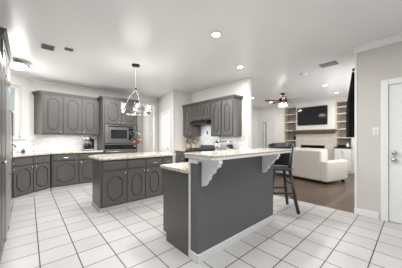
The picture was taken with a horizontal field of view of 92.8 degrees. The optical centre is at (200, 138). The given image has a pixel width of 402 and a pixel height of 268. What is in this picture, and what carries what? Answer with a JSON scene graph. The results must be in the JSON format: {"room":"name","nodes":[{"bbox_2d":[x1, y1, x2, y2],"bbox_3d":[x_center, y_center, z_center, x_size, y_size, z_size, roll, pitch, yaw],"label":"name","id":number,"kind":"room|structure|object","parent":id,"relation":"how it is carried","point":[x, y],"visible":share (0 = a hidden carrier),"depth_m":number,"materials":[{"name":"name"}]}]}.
{"room":"kitchen","nodes":[
{"label":"kitchen","id":0,"kind":"room"},
{"bbox_2d":[10,71,32,139],"bbox_3d":[-4.326,-0.140,4.111,0.140,2.740,1.414,0,0,3],"label":"wall","id":1,"kind":"structure","parent":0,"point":[15,77],"depth_m":4.64,"materials":[{"name":"beige paint"}]},
{"bbox_2d":[10,80,26,138],"bbox_3d":[-4.292,-0.645,4.099,0.170,1.310,1.025,0,0,3],"label":"window","id":2,"kind":"structure","parent":1,"relation":"attached to","point":[23,87],"depth_m":4.49,"materials":[{"name":"white glass"}]},
{"bbox_2d":[33,79,157,151],"bbox_3d":[-2.942,-0.140,6.042,3.540,2.740,0.120,0,0,-42],"label":"wall","id":3,"kind":"structure","parent":0,"point":[37,84],"depth_m":5.43,"materials":[{"name":"beige paint"}]},
{"bbox_2d":[11,140,32,152],"bbox_3d":[-4.250,0.167,4.107,0.012,0.303,1.372,0,0,3],"label":"backsplash","id":4,"kind":"structure","parent":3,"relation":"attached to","point":[27,145],"depth_m":4.53,"materials":[{"name":"tile"}]},
{"bbox_2d":[32,90,98,134],"bbox_3d":[-3.574,-0.647,5.137,1.480,1.065,0.370,0,0,-42],"label":"upper cabinet","id":5,"kind":"object","parent":3,"relation":"attached to","point":[55,113],"visible":1,"depth_m":4.97,"materials":[{"name":"grey paint"}]},
{"bbox_2d":[34,134,96,151],"bbox_3d":[-3.675,0.102,5.294,1.440,0.433,0.012,0,0,-42],"label":"backsplash","id":6,"kind":"structure","parent":3,"relation":"attached to","point":[41,142],"depth_m":5.17,"materials":[{"name":"stone"}]},
{"bbox_2d":[137,101,157,151],"bbox_3d":[-2.031,-0.055,6.850,1.015,2.570,0.155,0,0,-42],"label":"trim","id":7,"kind":"structure","parent":3,"relation":"attached to","point":[155,105],"depth_m":7.06,"materials":[{"name":"white paint"}]},
{"bbox_2d":[137,107,141,152],"bbox_3d":[-4.108,-0.140,7.938,3.700,2.740,0.100,0,0,-42],"label":"wall","id":8,"kind":"structure","parent":0,"point":[139,118],"depth_m":8.97,"materials":[{"name":"beige paint"}]},
{"bbox_2d":[142,106,148,151],"bbox_3d":[-3.380,-0.140,7.127,3.700,2.740,2.080,0,0,-42],"label":"wall","id":9,"kind":"structure","parent":0,"point":[145,119],"depth_m":8.84,"materials":[{"name":"beige paint"}]},
{"bbox_2d":[149,106,152,151],"bbox_3d":[-1.864,-0.140,7.400,0.120,2.740,0.460,0,0,-42],"label":"wall","id":10,"kind":"structure","parent":0,"point":[151,107],"depth_m":7.35,"materials":[{"name":"beige paint"}]},
{"bbox_2d":[158,90,171,152],"bbox_3d":[-1.206,-0.140,6.537,0.117,2.740,1.529,0,0,-29],"label":"wall","id":11,"kind":"structure","parent":0,"point":[165,101],"depth_m":6.51,"materials":[{"name":"beige paint"}]},
{"bbox_2d":[160,109,170,152],"bbox_3d":[-1.230,0.152,6.403,0.080,2.155,1.010,0,0,-30],"label":"door","id":12,"kind":"structure","parent":11,"relation":"in","point":[165,117],"depth_m":6.34,"materials":[{"name":"white paint"}]},
{"bbox_2d":[172,90,173,162],"bbox_3d":[-0.860,-0.140,5.865,0.038,2.740,0.045,0,0,-42],"label":"trim","id":13,"kind":"structure","parent":11,"relation":"attached to","point":[172,90],"depth_m":5.86,"materials":[{"name":"white paint"}]},
{"bbox_2d":[174,90,190,162],"bbox_3d":[-0.638,-0.140,6.149,0.734,2.740,0.120,0,0,-44],"label":"wall","id":14,"kind":"structure","parent":0,"point":[181,98],"depth_m":6.03,"materials":[{"name":"beige paint"}]},
{"bbox_2d":[0,0,401,106],"bbox_3d":[-2.072,-1.560,2.306,8.000,0.100,12.200,0,0,-42],"label":"ceiling","id":15,"kind":"structure","parent":0,"point":[170,40],"depth_m":2.82,"materials":[{"name":"paint"}]},
{"bbox_2d":[10,60,29,69],"bbox_3d":[-3.569,-1.423,3.717,0.370,0.175,0.370,0,0,-42],"label":"flush light","id":16,"kind":"object","parent":15,"relation":"attached to","point":[18,65],"visible":0.79,"depth_m":3.66,"materials":[{"name":"white glass"}]},
{"bbox_2d":[41,43,54,50],"bbox_3d":[-2.516,-1.505,3.144,0.170,0.010,0.200,0,0,-42],"label":"ceiling vent","id":17,"kind":"object","parent":15,"relation":"in","point":[43,46],"visible":1,"depth_m":3.14,"materials":[{"name":"grey metal"}]},
{"bbox_2d":[121,63,149,115],"bbox_3d":[-1.328,-1.008,3.902,0.639,1.005,0.620,0,0,-42],"label":"chandelier","id":18,"kind":"object","parent":15,"relation":"hanging from","point":[124,112],"visible":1,"depth_m":3.85,"materials":[{"name":"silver metal"}]},
{"bbox_2d":[210,31,221,37],"bbox_3d":[0.218,-1.501,2.750,0.170,0.014,0.170,0,0,-42],"label":"recessed light","id":19,"kind":"object","parent":15,"relation":"in","point":[215,34],"visible":1,"depth_m":2.74,"materials":[{"name":"white glass"}]},
{"bbox_2d":[0,172,401,267],"bbox_3d":[0.011,1.280,4.177,13.600,0.100,12.200,0,0,-42],"label":"floor","id":20,"kind":"structure","parent":0,"point":[61,228],"depth_m":2.41,"materials":[{"name":"white tile"}]},
{"bbox_2d":[0,52,6,261],"bbox_3d":[-2.174,0.200,1.629,0.734,2.060,0.930,0,0,-42],"label":"pantry cabinet","id":21,"kind":"object","parent":20,"relation":"on","point":[3,162],"visible":1,"depth_m":1.89,"materials":[{"name":"grey paint"}]},
{"bbox_2d":[0,27,13,92],"bbox_3d":[-2.931,-0.018,2.435,0.725,2.495,1.310,0,0,-42],"label":"tall cabinet","id":22,"kind":"object","parent":20,"relation":"on","point":[5,49],"visible":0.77,"depth_m":2.50,"materials":[{"name":"grey paint"}]},
{"bbox_2d":[5,86,12,241],"bbox_3d":[-2.843,0.290,2.373,0.733,1.880,0.860,0,0,-42],"label":"refrigerator","id":23,"kind":"object","parent":20,"relation":"on","point":[9,114],"visible":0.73,"depth_m":2.51,"materials":[{"name":"metal"}]},
{"bbox_2d":[11,160,13,199],"bbox_3d":[-3.517,0.782,3.138,0.644,0.836,0.590,0,0,-42],"label":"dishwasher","id":24,"kind":"object","parent":20,"relation":"on","point":[11,160],"visible":0.17,"depth_m":3.46,"materials":[{"name":"metal"}]},
{"bbox_2d":[11,154,49,201],"bbox_3d":[-3.916,0.796,4.127,0.684,0.868,1.684,0,0,7],"label":"base cabinet","id":25,"kind":"object","parent":20,"relation":"on","point":[31,174],"visible":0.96,"depth_m":4.06,"materials":[{"name":"grey paint"}]},
{"bbox_2d":[11,150,102,159],"bbox_3d":[-3.603,0.340,4.253,1.392,0.040,3.145,0,0,10],"label":"countertop","id":26,"kind":"structure","parent":25,"relation":"on","point":[71,151],"depth_m":4.55,"materials":[{"name":"stone"}]},
{"bbox_2d":[82,137,93,150],"bbox_3d":[-3.184,0.136,5.377,0.288,0.362,0.245,0,0,-42],"label":"coffee maker","id":27,"kind":"object","parent":26,"relation":"on","point":[87,146],"visible":0.96,"depth_m":5.30,"materials":[{"name":"metal"}]},
{"bbox_2d":[50,153,77,189],"bbox_3d":[-3.546,0.796,4.952,0.545,0.868,0.654,0,0,-42],"label":"base cabinet","id":28,"kind":"object","parent":20,"relation":"on","point":[63,167],"visible":0.98,"depth_m":4.73,"materials":[{"name":"grey paint"}]},
{"bbox_2d":[78,152,102,186],"bbox_3d":[-3.125,0.796,5.329,0.575,0.868,0.654,0,0,-42],"label":"base cabinet","id":29,"kind":"object","parent":20,"relation":"on","point":[84,163],"visible":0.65,"depth_m":5.02,"materials":[{"name":"grey paint"}]},
{"bbox_2d":[97,95,139,153],"bbox_3d":[-2.543,0.013,5.859,1.100,2.435,0.665,0,0,-42],"label":"tall cabinet","id":30,"kind":"object","parent":20,"relation":"on","point":[110,108],"visible":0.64,"depth_m":5.53,"materials":[{"name":"grey paint"}]},
{"bbox_2d":[105,125,135,142],"bbox_3d":[-2.512,-0.140,5.825,0.900,0.500,0.537,0,0,-42],"label":"microwave","id":31,"kind":"object","parent":30,"relation":"in","point":[113,133],"visible":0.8,"depth_m":5.58,"materials":[{"name":"metal"}]},
{"bbox_2d":[105,143,135,153],"bbox_3d":[-2.497,0.477,5.808,0.900,0.685,0.583,0,0,-42],"label":"wall oven","id":32,"kind":"object","parent":30,"relation":"in","point":[116,148],"visible":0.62,"depth_m":5.61,"materials":[{"name":"metal"}]},
{"bbox_2d":[92,156,172,212],"bbox_3d":[-1.301,0.796,3.849,1.474,0.868,0.554,0,0,-42],"label":"kitchen island","id":33,"kind":"object","parent":20,"relation":"on","point":[119,183],"visible":0.8,"depth_m":3.50,"materials":[{"name":"grey paint"}]},
{"bbox_2d":[88,152,175,160],"bbox_3d":[-1.416,0.340,3.988,1.545,0.040,0.895,0,0,-42],"label":"island countertop","id":34,"kind":"structure","parent":33,"relation":"on","point":[100,157],"depth_m":3.71,"materials":[{"name":"stone"}]},
{"bbox_2d":[128,127,141,146],"bbox_3d":[-1.474,0.017,4.311,0.280,0.607,0.272,0,0,-5],"label":"flower vase","id":35,"kind":"object","parent":34,"relation":"on","point":[138,140],"visible":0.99,"depth_m":4.28,"materials":[{"name":"red glass"}]},
{"bbox_2d":[163,168,188,255],"bbox_3d":[0.266,0.796,2.690,1.518,0.868,0.510,0,0,-42],"label":"base cabinet","id":36,"kind":"object","parent":20,"relation":"on","point":[175,184],"visible":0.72,"depth_m":2.16,"materials":[{"name":"grey paint"}]},
{"bbox_2d":[160,162,188,173],"bbox_3d":[0.255,0.340,2.705,1.565,0.040,0.547,0,0,-42],"label":"countertop","id":37,"kind":"structure","parent":36,"relation":"on","point":[183,167],"depth_m":2.23,"materials":[{"name":"stone"}]},
{"bbox_2d":[176,151,184,162],"bbox_3d":[-0.416,0.796,5.921,0.654,0.868,0.485,0,0,-42],"label":"base cabinet","id":38,"kind":"object","parent":20,"relation":"on","point":[180,157],"visible":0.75,"depth_m":5.71,"materials":[{"name":"grey paint"}]},
{"bbox_3d":[-0.406,0.340,5.931,0.645,0.040,0.485,0,0,-42],"label":"countertop","id":39,"kind":"structure","parent":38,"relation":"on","visible":0},
{"bbox_2d":[186,138,191,147],"bbox_3d":[-0.382,0.146,6.110,0.227,0.348,0.202,0,0,-42],"label":"utensil crock","id":40,"kind":"object","parent":39,"relation":"on","point":[189,144],"visible":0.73,"depth_m":6.06,"materials":[{"name":"beige ceramic"}]},
{"bbox_2d":[191,138,197,147],"bbox_3d":[-0.202,0.146,5.910,0.227,0.348,0.205,0,0,-42],"label":"utensil crock","id":41,"kind":"object","parent":39,"relation":"on","point":[193,145],"visible":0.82,"depth_m":5.87,"materials":[{"name":"beige ceramic"}]},
{"bbox_2d":[185,145,213,161],"bbox_3d":[-0.011,0.690,5.452,0.692,1.020,0.737,0,0,-42],"label":"range","id":42,"kind":"object","parent":20,"relation":"on","point":[202,147],"visible":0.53,"depth_m":5.43,"materials":[{"name":"metal"}]},
{"bbox_2d":[185,151,290,263],"bbox_3d":[0.587,0.698,2.414,1.650,1.064,0.433,0,0,-42],"label":"breakfast bar","id":43,"kind":"object","parent":20,"relation":"on","point":[231,197],"visible":0.92,"depth_m":2.17,"materials":[{"name":"grey paint"}]},
{"bbox_2d":[184,148,291,156],"bbox_3d":[0.588,0.155,2.417,1.675,0.021,0.450,0,0,-42],"label":"countertop","id":44,"kind":"structure","parent":43,"relation":"on","point":[224,153],"depth_m":2.06,"materials":[{"name":"stone"}]},
{"bbox_2d":[268,142,299,213],"bbox_3d":[1.385,0.651,3.396,0.523,1.172,0.523,0,0,3],"label":"bar stool","id":45,"kind":"object","parent":20,"relation":"on","point":[285,159],"visible":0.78,"depth_m":3.44,"materials":[{"name":"black wood"}]},
{"bbox_2d":[284,106,295,146],"bbox_3d":[4.128,-0.117,8.664,0.420,2.695,0.560,0,0,-42],"label":"bookcase","id":46,"kind":"object","parent":20,"relation":"on","point":[290,111],"visible":0.47,"depth_m":8.81,"materials":[{"name":"beige paint"}]},
{"bbox_2d":[275,147,347,183],"bbox_3d":[3.325,0.755,6.271,1.020,0.950,2.160,0,0,-27],"label":"sofa","id":47,"kind":"object","parent":20,"relation":"on","point":[308,163],"visible":0.67,"depth_m":5.42,"materials":[{"name":"beige fabric"}]},
{"bbox_2d":[300,148,326,160],"bbox_3d":[3.388,0.472,5.815,0.180,0.385,0.830,0,0,-27],"label":"cushion","id":48,"kind":"object","parent":47,"relation":"on","point":[325,150],"depth_m":5.59,"materials":[{"name":"beige fabric"}]},
{"bbox_2d":[292,129,336,159],"bbox_3d":[4.688,0.430,7.856,0.680,1.600,1.560,0,0,-42],"label":"fireplace","id":49,"kind":"object","parent":20,"relation":"on","point":[321,138],"visible":0.44,"depth_m":7.62,"materials":[{"name":"stone"}]},
{"bbox_2d":[334,147,351,173],"bbox_3d":[5.325,0.766,7.118,0.642,0.928,0.510,0,0,-42],"label":"base cabinet","id":50,"kind":"object","parent":20,"relation":"on","point":[345,153],"visible":0.63,"depth_m":6.85,"materials":[{"name":"white paint"}]},
{"bbox_2d":[335,99,351,146],"bbox_3d":[5.428,-0.584,7.218,0.420,1.763,0.510,0,0,-42],"label":"bookcase","id":51,"kind":"object","parent":50,"relation":"on","point":[340,105],"visible":0.54,"depth_m":7.34,"materials":[{"name":"beige paint"}]},
{"bbox_3d":[0.541,0.796,4.856,0.654,0.868,0.860,0,0,-42],"label":"base cabinet","id":52,"kind":"object","parent":20,"relation":"on","visible":0},
{"bbox_3d":[0.560,0.340,4.856,0.645,0.040,0.895,0,0,-42],"label":"countertop","id":53,"kind":"structure","parent":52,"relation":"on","visible":0},
{"bbox_2d":[214,140,217,150],"bbox_3d":[0.420,0.180,5.218,0.120,0.280,0.120,0,0,-42],"label":"canister","id":54,"kind":"object","parent":53,"relation":"on","point":[216,142],"visible":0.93,"depth_m":5.17,"materials":[{"name":"silver metal"}]},
{"bbox_2d":[220,141,232,150],"bbox_3d":[0.640,0.188,4.931,0.235,0.264,0.300,0,0,-42],"label":"toaster","id":55,"kind":"object","parent":53,"relation":"on","point":[223,144],"visible":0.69,"depth_m":4.85,"materials":[{"name":"silver metal"}]},
{"bbox_2d":[191,77,249,148],"bbox_3d":[0.229,-0.160,5.819,0.120,2.780,2.850,0,0,-42],"label":"wall","id":56,"kind":"structure","parent":0,"point":[239,87],"depth_m":5.08,"materials":[{"name":"beige paint"}]},
{"bbox_2d":[182,104,200,135],"bbox_3d":[-0.312,-0.583,6.032,0.370,0.965,0.490,0,0,-42],"label":"upper cabinet","id":57,"kind":"object","parent":56,"relation":"attached to","point":[188,130],"visible":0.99,"depth_m":5.89,"materials":[{"name":"grey paint"}]},
{"bbox_2d":[191,99,210,120],"bbox_3d":[0.109,-0.800,5.564,0.370,0.530,0.765,0,0,-42],"label":"upper cabinet","id":58,"kind":"object","parent":56,"relation":"attached to","point":[202,109],"visible":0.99,"depth_m":5.41,"materials":[{"name":"grey paint"}]},
{"bbox_2d":[189,119,210,124],"bbox_3d":[0.065,-0.473,5.520,0.465,0.117,0.735,0,0,-42],"label":"range hood","id":59,"kind":"object","parent":58,"relation":"attached to","point":[202,122],"visible":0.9,"depth_m":5.34,"materials":[{"name":"metal"}]},
{"bbox_2d":[191,125,244,149],"bbox_3d":[0.391,-0.061,5.541,0.012,0.738,2.120,0,0,-42],"label":"backsplash","id":60,"kind":"structure","parent":56,"relation":"attached to","point":[204,139],"depth_m":5.62,"materials":[{"name":"stone"}]},
{"bbox_2d":[210,94,243,136],"bbox_3d":[0.646,-0.568,4.967,0.370,0.995,0.835,0,0,-42],"label":"upper cabinet","id":61,"kind":"object","parent":56,"relation":"attached to","point":[226,111],"visible":1,"depth_m":4.79,"materials":[{"name":"grey paint"}]},
{"bbox_2d":[247,77,250,148],"bbox_3d":[1.194,-0.140,4.748,0.138,2.740,0.037,0,0,-42],"label":"trim","id":62,"kind":"structure","parent":56,"relation":"attached to","point":[248,78],"depth_m":4.70,"materials":[{"name":"white paint"}]},
{"bbox_2d":[251,109,257,148],"bbox_3d":[1.494,-0.160,8.563,5.430,2.780,0.120,0,0,-42],"label":"wall","id":63,"kind":"structure","parent":0,"point":[254,113],"depth_m":9.53,"materials":[{"name":"beige paint"}]},
{"bbox_2d":[258,107,283,147],"bbox_3d":[3.794,-0.160,9.392,0.900,2.780,2.100,0,0,-42],"label":"wall","id":64,"kind":"structure","parent":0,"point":[277,113],"depth_m":8.99,"materials":[{"name":"beige paint"}]},
{"bbox_2d":[261,118,274,147],"bbox_3d":[3.239,0.115,9.310,0.035,2.230,0.740,0,0,-42],"label":"door","id":65,"kind":"structure","parent":64,"relation":"attached to","point":[267,125],"depth_m":9.32,"materials":[{"name":"white paint"}]},
{"bbox_2d":[250,48,354,107],"bbox_3d":[3.027,-1.600,6.820,5.580,0.100,5.500,0,0,-42],"label":"ceiling","id":66,"kind":"structure","parent":0,"point":[288,80],"depth_m":5.16,"materials":[{"name":"paint"}]},
{"bbox_2d":[265,93,302,106],"bbox_3d":[2.828,-1.331,6.539,1.156,0.437,1.170,0,0,-42],"label":"ceiling fan","id":67,"kind":"object","parent":66,"relation":"hanging from","point":[282,100],"visible":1,"depth_m":6.49,"materials":[{"name":"brown wood"}]},
{"bbox_2d":[319,61,338,67],"bbox_3d":[2.648,-1.545,3.966,0.220,0.010,0.300,0,0,-42],"label":"ceiling vent","id":68,"kind":"object","parent":66,"relation":"in","point":[332,63],"visible":1,"depth_m":3.96,"materials":[{"name":"grey metal"}]},
{"bbox_2d":[296,100,334,129],"bbox_3d":[4.889,-0.160,8.024,0.800,2.780,1.400,0,0,-42],"label":"wall","id":69,"kind":"structure","parent":0,"point":[331,104],"depth_m":7.51,"materials":[{"name":"beige paint"}]},
{"bbox_2d":[251,96,347,109],"bbox_3d":[2.791,-1.505,6.447,4.530,0.090,4.760,0,0,-42],"label":"trim","id":70,"kind":"structure","parent":69,"relation":"attached to","point":[345,97],"depth_m":7.92,"materials":[{"name":"white paint"}]},
{"bbox_2d":[297,105,327,125],"bbox_3d":[4.509,-0.940,7.796,0.066,0.740,1.110,0,0,-42],"label":"television","id":71,"kind":"object","parent":69,"relation":"attached to","point":[316,115],"visible":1,"depth_m":7.75,"materials":[{"name":"black glass"}]},
{"bbox_2d":[352,137,354,172],"bbox_3d":[6.034,-0.120,6.787,0.750,2.700,0.930,0,0,-42],"label":"wall","id":72,"kind":"structure","parent":0,"point":[353,138],"depth_m":6.86,"materials":[{"name":"beige paint"}]},
{"bbox_2d":[357,41,401,223],"bbox_3d":[3.812,-0.195,1.832,0.120,2.850,3.630,0,0,-42],"label":"wall","id":73,"kind":"structure","parent":0,"point":[375,65],"depth_m":3.00,"materials":[{"name":"beige paint"}]},
{"bbox_2d":[252,48,352,76],"bbox_3d":[1.853,-1.580,3.937,0.020,0.140,2.120,0,0,-42],"label":"trim","id":74,"kind":"structure","parent":73,"relation":"attached to","point":[351,48],"depth_m":3.71,"materials":[{"name":"white paint"}]},
{"bbox_2d":[355,53,356,207],"bbox_3d":[2.593,-0.140,3.190,0.138,2.740,0.030,0,0,-42],"label":"trim","id":75,"kind":"structure","parent":73,"relation":"attached to","point":[355,53],"depth_m":3.14,"materials":[{"name":"white paint"}]},
{"bbox_2d":[354,207,378,218],"bbox_3d":[3.751,1.180,1.797,0.018,0.100,3.660,0,0,-42],"label":"baseboard","id":76,"kind":"structure","parent":73,"relation":"attached to","point":[372,214],"depth_m":3.04,"materials":[{"name":"white paint"}]},
{"bbox_2d":[373,127,378,134],"bbox_3d":[2.706,-0.120,2.962,0.013,0.120,0.075,0,0,-42],"label":"light switch","id":77,"kind":"object","parent":73,"relation":"attached to","point":[375,129],"visible":1,"depth_m":2.96,"materials":[{"name":"white paint"}]},
{"bbox_2d":[354,32,401,52],"bbox_3d":[3.731,-1.460,1.776,0.075,0.100,3.655,0,0,-42],"label":"trim","id":78,"kind":"structure","parent":73,"relation":"attached to","point":[395,38],"depth_m":2.90,"materials":[{"name":"white paint"}]},
{"bbox_2d":[381,77,401,223],"bbox_3d":[3.079,0.171,2.492,0.086,2.118,1.086,0,0,-42],"label":"door","id":79,"kind":"structure","parent":73,"relation":"in","point":[391,95],"depth_m":2.83,"materials":[{"name":"white paint"}]},
{"bbox_3d":[4.756,-0.160,4.933,5.430,2.780,0.120,0,0,-42],"label":"wall","id":80,"kind":"structure","parent":0,"visible":0},
{"bbox_2d":[346,68,354,136],"bbox_3d":[3.496,-0.633,4.065,2.265,1.207,0.269,0,0,-42],"label":"curtain","id":81,"kind":"object","parent":80,"relation":"attached to","point":[350,108],"visible":0.81,"depth_m":3.43,"materials":[{"name":"black fabric"}]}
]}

